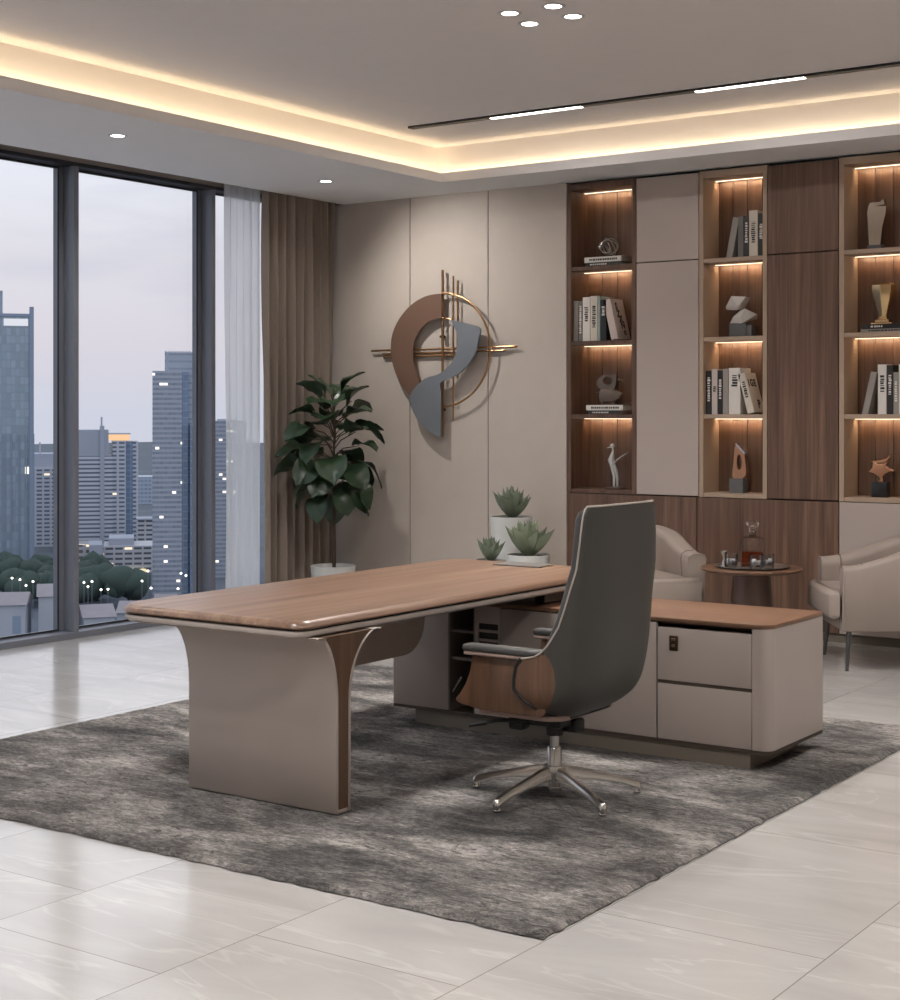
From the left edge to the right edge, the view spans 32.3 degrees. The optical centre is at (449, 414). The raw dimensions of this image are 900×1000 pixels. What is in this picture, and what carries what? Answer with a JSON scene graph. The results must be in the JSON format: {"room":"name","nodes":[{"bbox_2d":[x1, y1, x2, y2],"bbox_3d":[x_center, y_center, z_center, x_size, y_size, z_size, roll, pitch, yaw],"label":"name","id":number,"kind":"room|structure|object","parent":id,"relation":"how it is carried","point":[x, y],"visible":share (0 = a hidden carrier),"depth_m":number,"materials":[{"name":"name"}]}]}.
{"room":"office","nodes":[
{"label":"office","id":0,"kind":"room"},
{"bbox_2d":[0,144,341,205],"bbox_3d":[-4.691,-2.030,8.473,0.180,0.439,13.150,0,0,35],"label":"wall","id":1,"kind":"structure","parent":0,"point":[2,146],"depth_m":11.45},
{"bbox_2d":[0,156,62,639],"bbox_3d":[-3.189,-0.105,10.618,0.055,3.411,1.372,0,0,35],"label":"window","id":2,"kind":"structure","parent":1,"relation":"in","point":[57,170],"depth_m":11.14,"materials":[{"name":"black metal"}]},
{"bbox_2d":[63,166,78,631],"bbox_3d":[-2.726,-0.115,11.156,0.120,3.338,0.048,0,0,35],"label":"trim","id":3,"kind":"structure","parent":1,"relation":"attached to","point":[70,173],"depth_m":11.13,"materials":[{"name":"metal"}]},
{"bbox_2d":[0,149,261,200],"bbox_3d":[-4.725,-1.798,8.283,0.120,0.027,12.800,0,0,35],"label":"trim","id":4,"kind":"structure","parent":1,"relation":"attached to","point":[3,153],"depth_m":11.42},
{"bbox_2d":[79,170,201,628],"bbox_3d":[-2.382,-0.105,11.777,0.055,3.411,1.372,0,0,35],"label":"window","id":5,"kind":"structure","parent":1,"relation":"in","point":[196,194],"depth_m":12.29,"materials":[{"name":"black metal"}]},
{"bbox_2d":[201,189,214,591],"bbox_3d":[-1.920,-0.115,12.315,0.120,3.338,0.048,0,0,35],"label":"trim","id":6,"kind":"structure","parent":1,"relation":"attached to","point":[207,196],"depth_m":12.29,"materials":[{"name":"metal"}]},
{"bbox_2d":[224,184,259,588],"bbox_3d":[-1.664,-0.258,12.525,0.075,3.685,0.425,0,0,35],"label":"sheer curtain","id":7,"kind":"object","parent":1,"relation":"hanging from","point":[241,204],"visible":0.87,"depth_m":12.49,"materials":[{"name":"fabric"}]},
{"bbox_2d":[261,190,334,583],"bbox_3d":[-1.280,-0.256,13.042,0.139,3.688,0.889,0,0,35],"label":"drape","id":8,"kind":"object","parent":1,"relation":"hanging from","point":[297,233],"visible":0.76,"depth_m":12.94,"materials":[{"name":"fabric"}]},
{"bbox_2d":[0,625,899,999],"bbox_3d":[-0.519,1.660,5.539,10.380,0.120,13.300,0,0,35],"label":"floor","id":9,"kind":"structure","parent":0,"point":[803,903],"depth_m":4.92,"materials":[{"name":"tile"}]},
{"bbox_2d":[0,621,158,649],"bbox_3d":[-4.725,1.577,8.283,0.120,0.046,12.800,0,0,35],"label":"trim","id":10,"kind":"structure","parent":9,"relation":"on","point":[123,626],"depth_m":11.09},
{"bbox_2d":[274,372,384,576],"bbox_3d":[-0.963,0.623,12.610,0.889,1.954,0.885,0,0,35],"label":"fiddle leaf fig","id":11,"kind":"object","parent":9,"relation":"on","point":[318,476],"visible":0.94,"depth_m":12.51,"materials":[{"name":"green plant"}]},
{"bbox_2d":[310,563,355,576],"bbox_3d":[-0.952,1.412,12.638,0.370,0.376,0.370,0,0,35],"label":"pot","id":12,"kind":"object","parent":9,"relation":"on","point":[324,569],"depth_m":12.51,"materials":[{"name":"white ceramic"}]},
{"bbox_2d":[0,663,899,939],"bbox_3d":[-0.150,1.591,7.337,3.708,0.017,3.824,0,0,35],"label":"rug","id":13,"kind":"object","parent":9,"relation":"on","point":[416,834],"visible":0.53,"depth_m":6.26,"materials":[{"name":"carpet"}]},
{"bbox_2d":[124,559,570,814],"bbox_3d":[-0.264,1.189,7.372,1.115,0.784,2.600,0,0,35],"label":"executive desk","id":14,"kind":"object","parent":13,"relation":"on","point":[271,666],"visible":0.92,"depth_m":6.43,"materials":[{"name":"brown wood"}]},
{"bbox_2d":[474,536,504,560],"bbox_3d":[0.297,1.253,11.622,0.247,0.693,0.257,0,0,35],"label":"potted succulent","id":15,"kind":"object","parent":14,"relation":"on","point":[490,548],"visible":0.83,"depth_m":11.58,"materials":[{"name":"green plant"}]},
{"bbox_2d":[490,485,532,561],"bbox_3d":[0.479,1.074,12.069,0.329,1.053,0.329,0,0,-33],"label":"potted succulent","id":16,"kind":"object","parent":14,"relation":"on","point":[512,503],"visible":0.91,"depth_m":11.97,"materials":[{"name":"ceramic"}]},
{"bbox_2d":[490,515,532,561],"bbox_3d":[0.479,1.194,12.069,0.330,0.812,0.330,0,0,35],"label":"pot","id":17,"kind":"object","parent":16,"relation":"on","point":[498,522],"depth_m":11.93,"materials":[{"name":"white ceramic"}]},
{"bbox_2d":[505,519,554,563],"bbox_3d":[0.580,1.187,11.534,0.329,0.826,0.381,0,0,-9],"label":"potted succulent","id":18,"kind":"object","parent":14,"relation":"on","point":[527,538],"visible":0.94,"depth_m":11.42,"materials":[{"name":"green plant"}]},
{"bbox_2d":[507,552,549,563],"bbox_3d":[0.579,1.317,11.512,0.320,0.567,0.320,0,0,35],"label":"pot","id":19,"kind":"object","parent":18,"relation":"on","point":[528,557],"depth_m":11.40,"materials":[{"name":"white ceramic"}]},
{"bbox_2d":[452,500,655,816],"bbox_3d":[0.416,0.967,6.422,0.716,1.228,0.695,0,0,38],"label":"office chair","id":20,"kind":"object","parent":13,"relation":"on","point":[593,655],"visible":1,"depth_m":6.20,"materials":[{"name":"grey leather"}]},
{"bbox_2d":[546,509,583,644],"bbox_3d":[0.596,0.742,6.322,0.250,0.756,0.570,0,0,35],"label":"cushion","id":21,"kind":"object","parent":20,"relation":"on","point":[575,604],"depth_m":6.03,"materials":[{"name":"grey leather"}]},
{"bbox_2d":[393,597,822,768],"bbox_3d":[0.742,1.260,7.727,2.092,0.650,0.648,0,0,35],"label":"base cabinet","id":22,"kind":"object","parent":13,"relation":"on","point":[734,685],"visible":0.77,"depth_m":7.20,"materials":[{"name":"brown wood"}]},
{"bbox_2d":[451,625,473,660],"bbox_3d":[0.162,1.164,7.973,0.147,0.152,0.330,0,0,35],"label":"niche shelf","id":23,"kind":"object","parent":22,"relation":"attached to","point":[460,634],"depth_m":7.91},
{"bbox_2d":[475,606,502,716],"bbox_3d":[0.192,1.226,7.739,0.155,0.541,0.020,0,0,35],"label":"vent","id":24,"kind":"object","parent":22,"relation":"attached to","point":[488,619],"depth_m":7.73,"materials":[{"name":"wood"}]},
{"bbox_2d":[567,493,698,565],"bbox_3d":[1.456,1.105,11.954,1.115,0.990,0.292,0,0,35],"label":"base cabinet","id":25,"kind":"object","parent":9,"relation":"on","point":[676,513],"visible":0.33,"depth_m":11.69,"materials":[{"name":"brown wood"}]},
{"bbox_2d":[567,178,639,494],"bbox_3d":[1.248,-0.599,12.100,0.607,2.413,0.290,0,0,35],"label":"bookcase","id":26,"kind":"object","parent":25,"relation":"on","point":[596,211],"visible":0.72,"depth_m":12.18,"materials":[{"name":"brown wood"}]},
{"bbox_2d":[574,301,578,340],"bbox_3d":[1.044,-0.734,12.233,0.044,0.318,0.205,0,0,35],"label":"book","id":27,"kind":"object","parent":26,"relation":"on","point":[576,303],"visible":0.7,"depth_m":12.15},
{"bbox_2d":[579,301,582,340],"bbox_3d":[1.072,-0.733,12.201,0.035,0.315,0.186,0,0,35],"label":"book","id":28,"kind":"object","parent":26,"relation":"on","point":[580,302],"visible":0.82,"depth_m":12.12,"materials":[{"name":"white paper"}]},
{"bbox_2d":[583,297,589,340],"bbox_3d":[1.110,-0.747,12.162,0.068,0.343,0.166,0,0,35],"label":"book","id":29,"kind":"object","parent":26,"relation":"on","point":[586,300],"visible":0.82,"depth_m":12.09,"materials":[{"name":"paper"}]},
{"bbox_2d":[590,296,602,340],"bbox_3d":[1.176,-0.750,12.141,0.062,0.350,0.206,0,0,35],"label":"book","id":30,"kind":"object","parent":26,"relation":"on","point":[593,299],"visible":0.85,"depth_m":12.06,"materials":[{"name":"paper"}]},
{"bbox_2d":[600,300,610,340],"bbox_3d":[1.233,-0.733,12.076,0.052,0.315,0.166,0,0,35],"label":"book","id":31,"kind":"object","parent":26,"relation":"on","point":[604,328],"visible":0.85,"depth_m":12.01,"materials":[{"name":"black paper"}]},
{"bbox_2d":[585,261,630,265],"bbox_3d":[1.236,-1.170,12.096,0.310,0.030,0.191,0,0,35],"label":"book","id":32,"kind":"object","parent":26,"relation":"on","point":[610,262],"visible":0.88,"depth_m":12.01,"materials":[{"name":"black paper"}]},
{"bbox_2d":[584,255,631,262],"bbox_3d":[1.236,-1.206,12.096,0.325,0.042,0.191,0,0,35],"label":"book","id":33,"kind":"object","parent":32,"relation":"on","point":[619,257],"visible":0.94,"depth_m":12.01,"materials":[{"name":"paper"}]},
{"bbox_2d":[599,238,617,255],"bbox_3d":[1.241,-1.304,12.099,0.148,0.153,0.123,0,0,35],"label":"wire sculpture","id":34,"kind":"object","parent":33,"relation":"on","point":[604,242],"visible":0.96,"depth_m":12.09,"materials":[{"name":"metal"}]},
{"bbox_2d":[588,410,631,413],"bbox_3d":[1.248,-0.020,12.088,0.290,0.030,0.191,0,0,35],"label":"book","id":35,"kind":"object","parent":26,"relation":"on","point":[593,411],"visible":0.87,"depth_m":12.01,"materials":[{"name":"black paper"}]},
{"bbox_2d":[586,405,631,409],"bbox_3d":[1.248,-0.057,12.088,0.325,0.042,0.191,0,0,35],"label":"book","id":36,"kind":"object","parent":35,"relation":"on","point":[588,407],"visible":0.91,"depth_m":12.00,"materials":[{"name":"paper"}]},
{"bbox_2d":[595,374,623,404],"bbox_3d":[1.243,-0.197,12.098,0.250,0.238,0.032,0,0,35],"label":"abstract sculpture","id":37,"kind":"object","parent":36,"relation":"on","point":[608,393],"visible":1,"depth_m":12.08,"materials":[{"name":"metal"}]},
{"bbox_2d":[604,443,626,488],"bbox_3d":[1.285,0.398,12.080,0.179,0.355,0.179,0,0,-10],"label":"bird figurine","id":38,"kind":"object","parent":26,"relation":"on","point":[611,459],"visible":1,"depth_m":12.07,"materials":[{"name":"ceramic"}]},
{"bbox_2d":[604,298,629,339],"bbox_3d":[1.297,-0.738,12.054,0.132,0.323,0.200,0,0,35],"label":"book","id":39,"kind":"object","parent":26,"relation":"on","point":[615,312],"visible":0.99,"depth_m":11.99,"materials":[{"name":"paper"}]},
{"bbox_2d":[571,151,899,183],"bbox_3d":[2.170,-1.812,11.495,2.810,0.015,0.230,0,0,35],"label":"trim","id":40,"kind":"structure","parent":26,"relation":"on","point":[896,151],"depth_m":11.34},
{"bbox_2d":[637,173,698,495],"bbox_3d":[1.713,-0.598,11.775,0.518,2.405,0.292,0,0,35],"label":"tall cabinet","id":41,"kind":"object","parent":25,"relation":"on","point":[667,206],"visible":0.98,"depth_m":11.65,"materials":[{"name":"beige paint"}]},
{"bbox_2d":[652,525,705,601],"bbox_3d":[1.290,1.191,10.766,0.783,0.821,0.782,0,0,-13],"label":"armchair","id":42,"kind":"object","parent":9,"relation":"on","point":[678,575],"visible":0.27,"depth_m":10.55,"materials":[{"name":"leather"}]},
{"bbox_2d":[652,570,701,601],"bbox_3d":[1.301,1.190,10.719,0.690,0.190,0.685,0,0,-13],"label":"seat cushion","id":43,"kind":"object","parent":42,"relation":"on","point":[684,585],"depth_m":10.44,"materials":[{"name":"leather"}]},
{"bbox_2d":[701,563,802,606],"bbox_3d":[2.006,1.306,10.324,0.670,0.588,0.670,0,0,35],"label":"side table","id":44,"kind":"object","parent":9,"relation":"on","point":[751,588],"visible":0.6,"depth_m":10.20,"materials":[{"name":"brown wood"}]},
{"bbox_2d":[716,562,789,570],"bbox_3d":[2.007,1.004,10.299,0.484,0.015,0.484,0,0,35],"label":"serving tray","id":45,"kind":"object","parent":44,"relation":"on","point":[777,566],"visible":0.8,"depth_m":10.25,"materials":[{"name":"metal"}]},
{"bbox_2d":[741,521,763,567],"bbox_3d":[2.010,0.855,10.321,0.152,0.304,0.152,0,0,11],"label":"decanter","id":46,"kind":"object","parent":45,"relation":"on","point":[752,525],"visible":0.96,"depth_m":10.28,"materials":[{"name":"clear glass"}]},
{"bbox_2d":[697,497,839,642],"bbox_3d":[2.363,1.105,11.323,1.094,0.990,0.292,0,0,35],"label":"base cabinet","id":47,"kind":"object","parent":9,"relation":"on","point":[798,532],"visible":0.5,"depth_m":11.16,"materials":[{"name":"brown wood"}]},
{"bbox_2d":[699,165,768,498],"bbox_3d":[2.150,-0.599,11.473,0.537,2.413,0.290,0,0,35],"label":"bookcase","id":48,"kind":"object","parent":47,"relation":"on","point":[724,194],"visible":0.7,"depth_m":11.56,"materials":[{"name":"brown wood"}]},
{"bbox_2d":[706,371,711,413],"bbox_3d":[1.976,-0.166,11.584,0.044,0.322,0.206,0,0,35],"label":"book","id":49,"kind":"object","parent":48,"relation":"on","point":[708,373],"visible":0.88,"depth_m":11.50,"materials":[{"name":"black paper"}]},
{"bbox_2d":[712,369,722,413],"bbox_3d":[2.008,-0.172,11.549,0.046,0.335,0.186,0,0,35],"label":"book","id":50,"kind":"object","parent":48,"relation":"on","point":[714,371],"visible":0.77,"depth_m":11.47,"materials":[{"name":"paper"}]},
{"bbox_2d":[718,370,722,413],"bbox_3d":[2.039,-0.168,11.516,0.040,0.325,0.166,0,0,35],"label":"book","id":51,"kind":"object","parent":48,"relation":"on","point":[720,372],"visible":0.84,"depth_m":11.45,"materials":[{"name":"black paper"}]},
{"bbox_2d":[723,369,728,413],"bbox_3d":[2.087,-0.172,11.507,0.046,0.335,0.205,0,0,35],"label":"book","id":52,"kind":"object","parent":48,"relation":"on","point":[725,371],"visible":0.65,"depth_m":11.42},
{"bbox_2d":[726,217,737,257],"bbox_3d":[2.128,-1.300,11.470,0.107,0.309,0.190,0,0,35],"label":"book","id":53,"kind":"object","parent":48,"relation":"on","point":[732,251],"visible":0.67,"depth_m":11.39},
{"bbox_2d":[729,443,747,492],"bbox_3d":[2.139,0.392,11.474,0.126,0.367,0.092,0,0,35],"label":"sculpture","id":54,"kind":"object","parent":48,"relation":"on","point":[738,483],"visible":1,"depth_m":11.45,"materials":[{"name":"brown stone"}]},
{"bbox_2d":[729,368,750,413],"bbox_3d":[2.139,-0.175,11.458,0.092,0.340,0.186,0,0,35],"label":"book","id":55,"kind":"object","parent":48,"relation":"on","point":[737,405],"visible":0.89,"depth_m":11.38,"materials":[{"name":"paper"}]},
{"bbox_2d":[738,216,744,256],"bbox_3d":[2.185,-1.305,11.439,0.044,0.300,0.205,0,0,35],"label":"book","id":56,"kind":"object","parent":48,"relation":"on","point":[740,218],"visible":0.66,"depth_m":11.36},
{"bbox_2d":[726,296,757,336],"bbox_3d":[2.157,-0.727,11.459,0.246,0.304,0.128,0,0,35],"label":"stone sculpture","id":57,"kind":"object","parent":48,"relation":"on","point":[737,326],"visible":0.84,"depth_m":11.42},
{"bbox_2d":[744,216,748,255],"bbox_3d":[2.215,-1.302,11.405,0.040,0.295,0.186,0,0,35],"label":"book","id":58,"kind":"object","parent":48,"relation":"on","point":[746,218],"visible":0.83,"depth_m":11.33,"materials":[{"name":"black paper"}]},
{"bbox_2d":[738,373,762,413],"bbox_3d":[2.216,-0.158,11.408,0.130,0.304,0.191,0,0,35],"label":"book","id":59,"kind":"object","parent":48,"relation":"on","point":[750,390],"visible":0.98,"depth_m":11.35,"materials":[{"name":"paper"}]},
{"bbox_2d":[749,210,762,255],"bbox_3d":[2.255,-1.323,11.365,0.068,0.335,0.166,0,0,35],"label":"book","id":60,"kind":"object","parent":48,"relation":"on","point":[753,214],"visible":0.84,"depth_m":11.30,"materials":[{"name":"paper"}]},
{"bbox_2d":[758,213,762,255],"bbox_3d":[2.316,-1.310,11.347,0.050,0.310,0.206,0,0,35],"label":"book","id":61,"kind":"object","parent":48,"relation":"on","point":[760,215],"visible":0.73,"depth_m":11.27,"materials":[{"name":"black paper"}]},
{"bbox_2d":[768,159,838,500],"bbox_3d":[2.591,-0.598,11.165,0.531,2.405,0.292,0,0,35],"label":"tall cabinet","id":62,"kind":"object","parent":47,"relation":"on","point":[803,198],"visible":0.97,"depth_m":11.04,"materials":[{"name":"brown wood"}]},
{"bbox_2d":[808,536,899,670],"bbox_3d":[2.771,1.191,10.022,0.782,0.821,0.783,0,0,2],"label":"armchair","id":63,"kind":"object","parent":9,"relation":"on","point":[858,590],"visible":0.98,"depth_m":9.66,"materials":[{"name":"leather"}]},
{"bbox_2d":[808,580,839,619],"bbox_3d":[2.723,1.190,10.023,0.685,0.190,0.690,0,0,2],"label":"seat cushion","id":64,"kind":"object","parent":63,"relation":"on","point":[823,595],"depth_m":9.90,"materials":[{"name":"leather"}]},
{"bbox_2d":[839,502,899,647],"bbox_3d":[3.059,1.105,10.839,0.601,0.990,0.292,0,0,35],"label":"base cabinet","id":65,"kind":"object","parent":9,"relation":"on","point":[861,524],"visible":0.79,"depth_m":10.77,"materials":[{"name":"beige paint"}]},
{"bbox_2d":[839,152,899,502],"bbox_3d":[3.059,-0.599,10.840,0.601,2.413,0.290,0,0,35],"label":"bookcase","id":66,"kind":"object","parent":65,"relation":"on","point":[864,180],"visible":0.95,"depth_m":10.96,"materials":[{"name":"brown wood"}]},
{"bbox_2d":[862,372,877,413],"bbox_3d":[2.973,-0.149,10.882,0.110,0.307,0.190,0,0,35],"label":"book","id":67,"kind":"object","parent":66,"relation":"on","point":[870,406],"visible":0.69,"depth_m":10.81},
{"bbox_2d":[867,199,886,248],"bbox_3d":[2.992,-1.333,10.882,0.137,0.355,0.090,0,0,22],"label":"sculpture","id":68,"kind":"object","parent":66,"relation":"on","point":[876,211],"visible":0.87,"depth_m":10.86,"materials":[{"name":"ceramic"}]},
{"bbox_2d":[861,328,899,331],"bbox_3d":[3.098,-0.587,10.806,0.420,0.024,0.201,0,0,35],"label":"book","id":69,"kind":"object","parent":66,"relation":"on","point":[885,329],"visible":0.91,"depth_m":10.76,"materials":[{"name":"paper"}]},
{"bbox_2d":[863,323,899,328],"bbox_3d":[3.106,-0.616,10.801,0.410,0.032,0.201,0,0,35],"label":"book","id":70,"kind":"object","parent":69,"relation":"on","point":[895,325],"visible":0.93,"depth_m":10.76,"materials":[{"name":"black paper"}]},
{"bbox_2d":[871,282,895,323],"bbox_3d":[3.028,-0.777,10.846,0.172,0.290,0.118,0,0,35],"label":"trophy cup","id":71,"kind":"object","parent":70,"relation":"on","point":[883,293],"visible":0.93,"depth_m":10.81,"materials":[{"name":"gold metal"}]},
{"bbox_2d":[869,454,895,497],"bbox_3d":[3.024,0.423,10.858,0.184,0.303,0.082,0,0,35],"label":"sculpture","id":72,"kind":"object","parent":66,"relation":"on","point":[881,488],"visible":1,"depth_m":10.84,"materials":[{"name":"gold metal"}]},
{"bbox_2d":[878,364,887,413],"bbox_3d":[3.052,-0.177,10.835,0.062,0.345,0.206,0,0,35],"label":"book","id":73,"kind":"object","parent":66,"relation":"on","point":[882,369],"visible":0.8,"depth_m":10.75,"materials":[{"name":"paper"}]},
{"bbox_2d":[887,365,898,413],"bbox_3d":[3.091,-0.175,10.796,0.045,0.340,0.186,0,0,35],"label":"book","id":74,"kind":"object","parent":66,"relation":"on","point":[890,368],"visible":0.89,"depth_m":10.72,"materials":[{"name":"black paper"}]},
{"bbox_2d":[893,372,898,413],"bbox_3d":[3.120,-0.150,10.763,0.036,0.290,0.166,0,0,35],"label":"book","id":75,"kind":"object","parent":66,"relation":"on","point":[895,374],"visible":0.98,"depth_m":10.69,"materials":[{"name":"white paper"}]},
{"bbox_2d":[0,0,899,147],"bbox_3d":[-0.081,-2.170,4.716,8.720,0.120,12.450,0,0,35],"label":"ceiling","id":76,"kind":"structure","parent":0,"point":[382,67],"depth_m":8.98,"materials":[{"name":"paint"}]},
{"bbox_2d":[0,42,899,172],"bbox_3d":[-0.112,-2.000,4.829,8.700,0.320,12.400,0,0,35],"label":"light","id":77,"kind":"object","parent":76,"relation":"attached to","point":[16,62],"depth_m":10.72,"materials":[{"name":"paint"}]},
{"bbox_2d":[408,61,899,129],"bbox_3d":[2.225,-2.100,9.614,6.130,0.020,0.061,0,0,35],"label":"recessed light","id":78,"kind":"object","parent":76,"relation":"in","point":[892,64],"visible":1,"depth_m":10.15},
{"bbox_2d":[490,106,582,118],"bbox_3d":[0.594,-2.092,10.749,0.735,0.004,0.039,0,0,35],"label":"diffuser","id":79,"kind":"object","parent":78,"relation":"attached to","point":[559,108],"depth_m":10.73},
{"bbox_2d":[695,77,805,92],"bbox_3d":[1.898,-2.092,9.842,0.741,0.004,0.039,0,0,35],"label":"diffuser","id":80,"kind":"object","parent":78,"relation":"attached to","point":[779,79],"depth_m":9.83,"materials":[{"name":"plastic"}]},
{"bbox_2d":[0,85,899,204],"bbox_3d":[-0.402,-1.830,5.488,9.930,0.020,13.150,0,0,35],"label":"ceiling soffit","id":81,"kind":"structure","parent":0,"point":[32,120],"depth_m":10.97,"materials":[{"name":"paint"}]},
{"bbox_2d":[0,75,899,179],"bbox_3d":[-0.076,-1.866,4.710,8.506,0.052,12.246,0,0,35],"label":"trim","id":82,"kind":"structure","parent":81,"relation":"attached to","point":[7,81],"depth_m":10.59,"materials":[{"name":"paint"}]},
{"bbox_3d":[3.259,-0.325,10.951,10.400,3.850,0.100,0,0,35],"label":"wall","id":83,"kind":"structure","parent":0,"visible":0},
{"bbox_2d":[332,198,409,571],"bbox_3d":[-0.618,-0.110,13.399,0.880,3.420,0.290,0,0,35],"label":"wall panel","id":84,"kind":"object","parent":83,"relation":"attached to","point":[371,279],"depth_m":13.24,"materials":[{"name":"paint"}]},
{"bbox_2d":[371,270,516,436],"bbox_3d":[-0.077,-0.507,12.781,1.462,1.373,0.105,0,0,35],"label":"wall sculpture","id":85,"kind":"object","parent":83,"relation":"attached to","point":[427,395],"visible":1,"depth_m":12.77,"materials":[{"name":"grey metal"}]},
{"bbox_2d":[410,191,487,563],"bbox_3d":[0.069,-0.110,12.921,0.780,3.420,0.290,0,0,35],"label":"wall panel","id":86,"kind":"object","parent":83,"relation":"attached to","point":[449,232],"depth_m":12.79,"materials":[{"name":"paint"}]},
{"bbox_2d":[488,190,488,536],"bbox_3d":[0.070,-0.110,12.923,0.791,3.420,0.286,0,0,35],"label":"trim","id":87,"kind":"structure","parent":83,"relation":"attached to","point":[488,190],"depth_m":12.58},
{"bbox_2d":[489,183,568,564],"bbox_3d":[0.694,-0.110,12.486,0.732,3.420,0.290,0,0,35],"label":"wall panel","id":88,"kind":"object","parent":83,"relation":"attached to","point":[528,225],"depth_m":12.35,"materials":[{"name":"paint"}]},
{"label":"outside","id":89,"kind":"structure","parent":0,"visible":0},
{"bbox_2d":[0,442,263,631],"bbox_3d":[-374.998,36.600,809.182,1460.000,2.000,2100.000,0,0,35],"label":"ground","id":90,"kind":"structure","parent":89,"point":[144,448],"depth_m":528.72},
{"bbox_2d":[0,291,33,560],"bbox_3d":[-103.426,4.456,342.253,21.928,62.288,26.400,0,0,-17],"label":"glass tower","id":91,"kind":"structure","parent":90,"relation":"on","point":[16,330],"depth_m":332.08,"materials":[{"name":"glass"}]},
{"bbox_2d":[0,592,33,636],"bbox_3d":[-68.444,31.505,240.328,6.683,8.191,9.800,0,0,-9],"label":"house","id":92,"kind":"structure","parent":90,"relation":"on","point":[15,607],"depth_m":236.23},
{"bbox_2d":[0,568,41,598],"bbox_3d":[-79.705,31.994,287.245,7.526,7.212,7.314,0,0,35],"label":"tree","id":93,"kind":"object","parent":90,"relation":"on","point":[7,584],"visible":0.73,"depth_m":285.71,"materials":[{"name":"green plant"}]},
{"bbox_2d":[4,557,44,572],"bbox_3d":[-84.671,31.829,307.090,8.233,7.541,9.583,0,0,35],"label":"tree","id":94,"kind":"object","parent":90,"relation":"on","point":[32,564],"visible":0.27,"depth_m":305.33,"materials":[{"name":"green plant"}]},
{"bbox_2d":[31,554,52,565],"bbox_3d":[-82.767,31.962,315.719,7.796,7.276,6.509,0,0,35],"label":"tree","id":95,"kind":"object","parent":90,"relation":"on","point":[45,559],"visible":0.16,"depth_m":315.56,"materials":[{"name":"green plant"}]},
{"bbox_2d":[34,442,52,546],"bbox_3d":[-109.528,21.589,428.720,11.095,28.023,18.000,0,0,-14],"label":"apartment block","id":96,"kind":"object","parent":90,"relation":"on","point":[43,462],"visible":0.42,"depth_m":419.48,"materials":[{"name":"concrete"}]},
{"bbox_2d":[36,583,52,630],"bbox_3d":[-62.350,31.061,244.360,5.239,9.077,9.800,0,0,-14],"label":"house","id":97,"kind":"structure","parent":90,"relation":"on","point":[44,591],"depth_m":239.77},
{"bbox_2d":[36,564,52,598],"bbox_3d":[-77.020,32.175,297.286,9.186,6.849,9.759,0,0,35],"label":"tree","id":98,"kind":"object","parent":90,"relation":"on","point":[45,572],"visible":0.27,"depth_m":294.86,"materials":[{"name":"green plant"}]},
{"bbox_2d":[47,567,103,602],"bbox_3d":[-69.511,31.580,288.510,10.106,8.040,8.653,0,0,35],"label":"tree","id":99,"kind":"object","parent":90,"relation":"on","point":[92,593],"visible":0.4,"depth_m":286.41,"materials":[{"name":"green plant"}]},
{"bbox_2d":[79,540,102,560],"bbox_3d":[-83.299,32.249,350.351,9.336,6.702,13.000,0,0,-13],"label":"annex","id":100,"kind":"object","parent":90,"relation":"on","point":[85,547],"visible":0.25,"depth_m":345.14,"materials":[{"name":"concrete"}]},
{"bbox_2d":[79,550,113,566],"bbox_3d":[-71.799,31.524,315.538,7.741,8.151,7.942,0,0,35],"label":"tree","id":101,"kind":"object","parent":90,"relation":"on","point":[99,559],"visible":0.15,"depth_m":313.72,"materials":[{"name":"green plant"}]},
{"bbox_2d":[82,562,112,600],"bbox_3d":[-67.411,31.902,297.425,6.322,7.397,8.441,0,0,35],"label":"tree","id":102,"kind":"object","parent":90,"relation":"on","point":[95,569],"visible":0.18,"depth_m":295.50,"materials":[{"name":"green plant"}]},
{"bbox_2d":[79,603,116,625],"bbox_3d":[-55.743,32.685,244.387,5.239,5.830,9.800,0,0,-20],"label":"house","id":103,"kind":"structure","parent":90,"relation":"on","point":[88,613],"depth_m":241.42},
{"bbox_2d":[79,417,137,545],"bbox_3d":[-91.619,18.058,408.390,18.428,35.084,16.300,0,0,-13],"label":"banded tower","id":104,"kind":"structure","parent":90,"relation":"on","point":[108,483],"depth_m":401.06,"materials":[{"name":"concrete"}]},
{"bbox_2d":[116,601,133,619],"bbox_3d":[-53.022,33.365,260.409,4.889,4.469,9.800,0,0,-5],"label":"house","id":105,"kind":"structure","parent":90,"relation":"on","point":[120,611],"depth_m":256.80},
{"bbox_2d":[102,565,150,600],"bbox_3d":[-60.327,31.669,287.622,8.542,7.863,9.210,0,0,35],"label":"tree","id":106,"kind":"object","parent":90,"relation":"on","point":[125,581],"visible":1,"depth_m":284.74,"materials":[{"name":"green plant"}]},
{"bbox_2d":[103,534,151,572],"bbox_3d":[-73.528,32.249,356.611,11.727,8.570,14.500,0,0,-12],"label":"low office","id":107,"kind":"structure","parent":90,"relation":"on","point":[121,549],"depth_m":350.40,"materials":[{"name":"concrete"}]},
{"bbox_2d":[136,516,151,540],"bbox_3d":[-77.122,30.804,393.729,4.821,9.592,8.400,0,0,-11],"label":"podium","id":108,"kind":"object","parent":90,"relation":"on","point":[145,522],"visible":0.54,"depth_m":389.95,"materials":[{"name":"concrete"}]},
{"bbox_2d":[138,475,151,503],"bbox_3d":[-123.366,30.184,629.813,9.588,10.832,20.000,0,0,-11],"label":"block","id":109,"kind":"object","parent":90,"relation":"on","point":[144,481],"visible":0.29,"depth_m":619.96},
{"bbox_2d":[152,351,191,598],"bbox_3d":[-53.919,11.576,307.164,9.472,48.049,17.000,0,0,-10],"label":"office tower","id":110,"kind":"structure","parent":90,"relation":"on","point":[171,387],"depth_m":299.57,"materials":[{"name":"blue glass"}]},
{"bbox_2d":[215,419,225,577],"bbox_3d":[-49.849,18.238,346.929,8.325,34.724,14.000,0,0,-8],"label":"slab tower","id":111,"kind":"structure","parent":90,"relation":"on","point":[220,424],"depth_m":339.79,"materials":[{"name":"concrete"}]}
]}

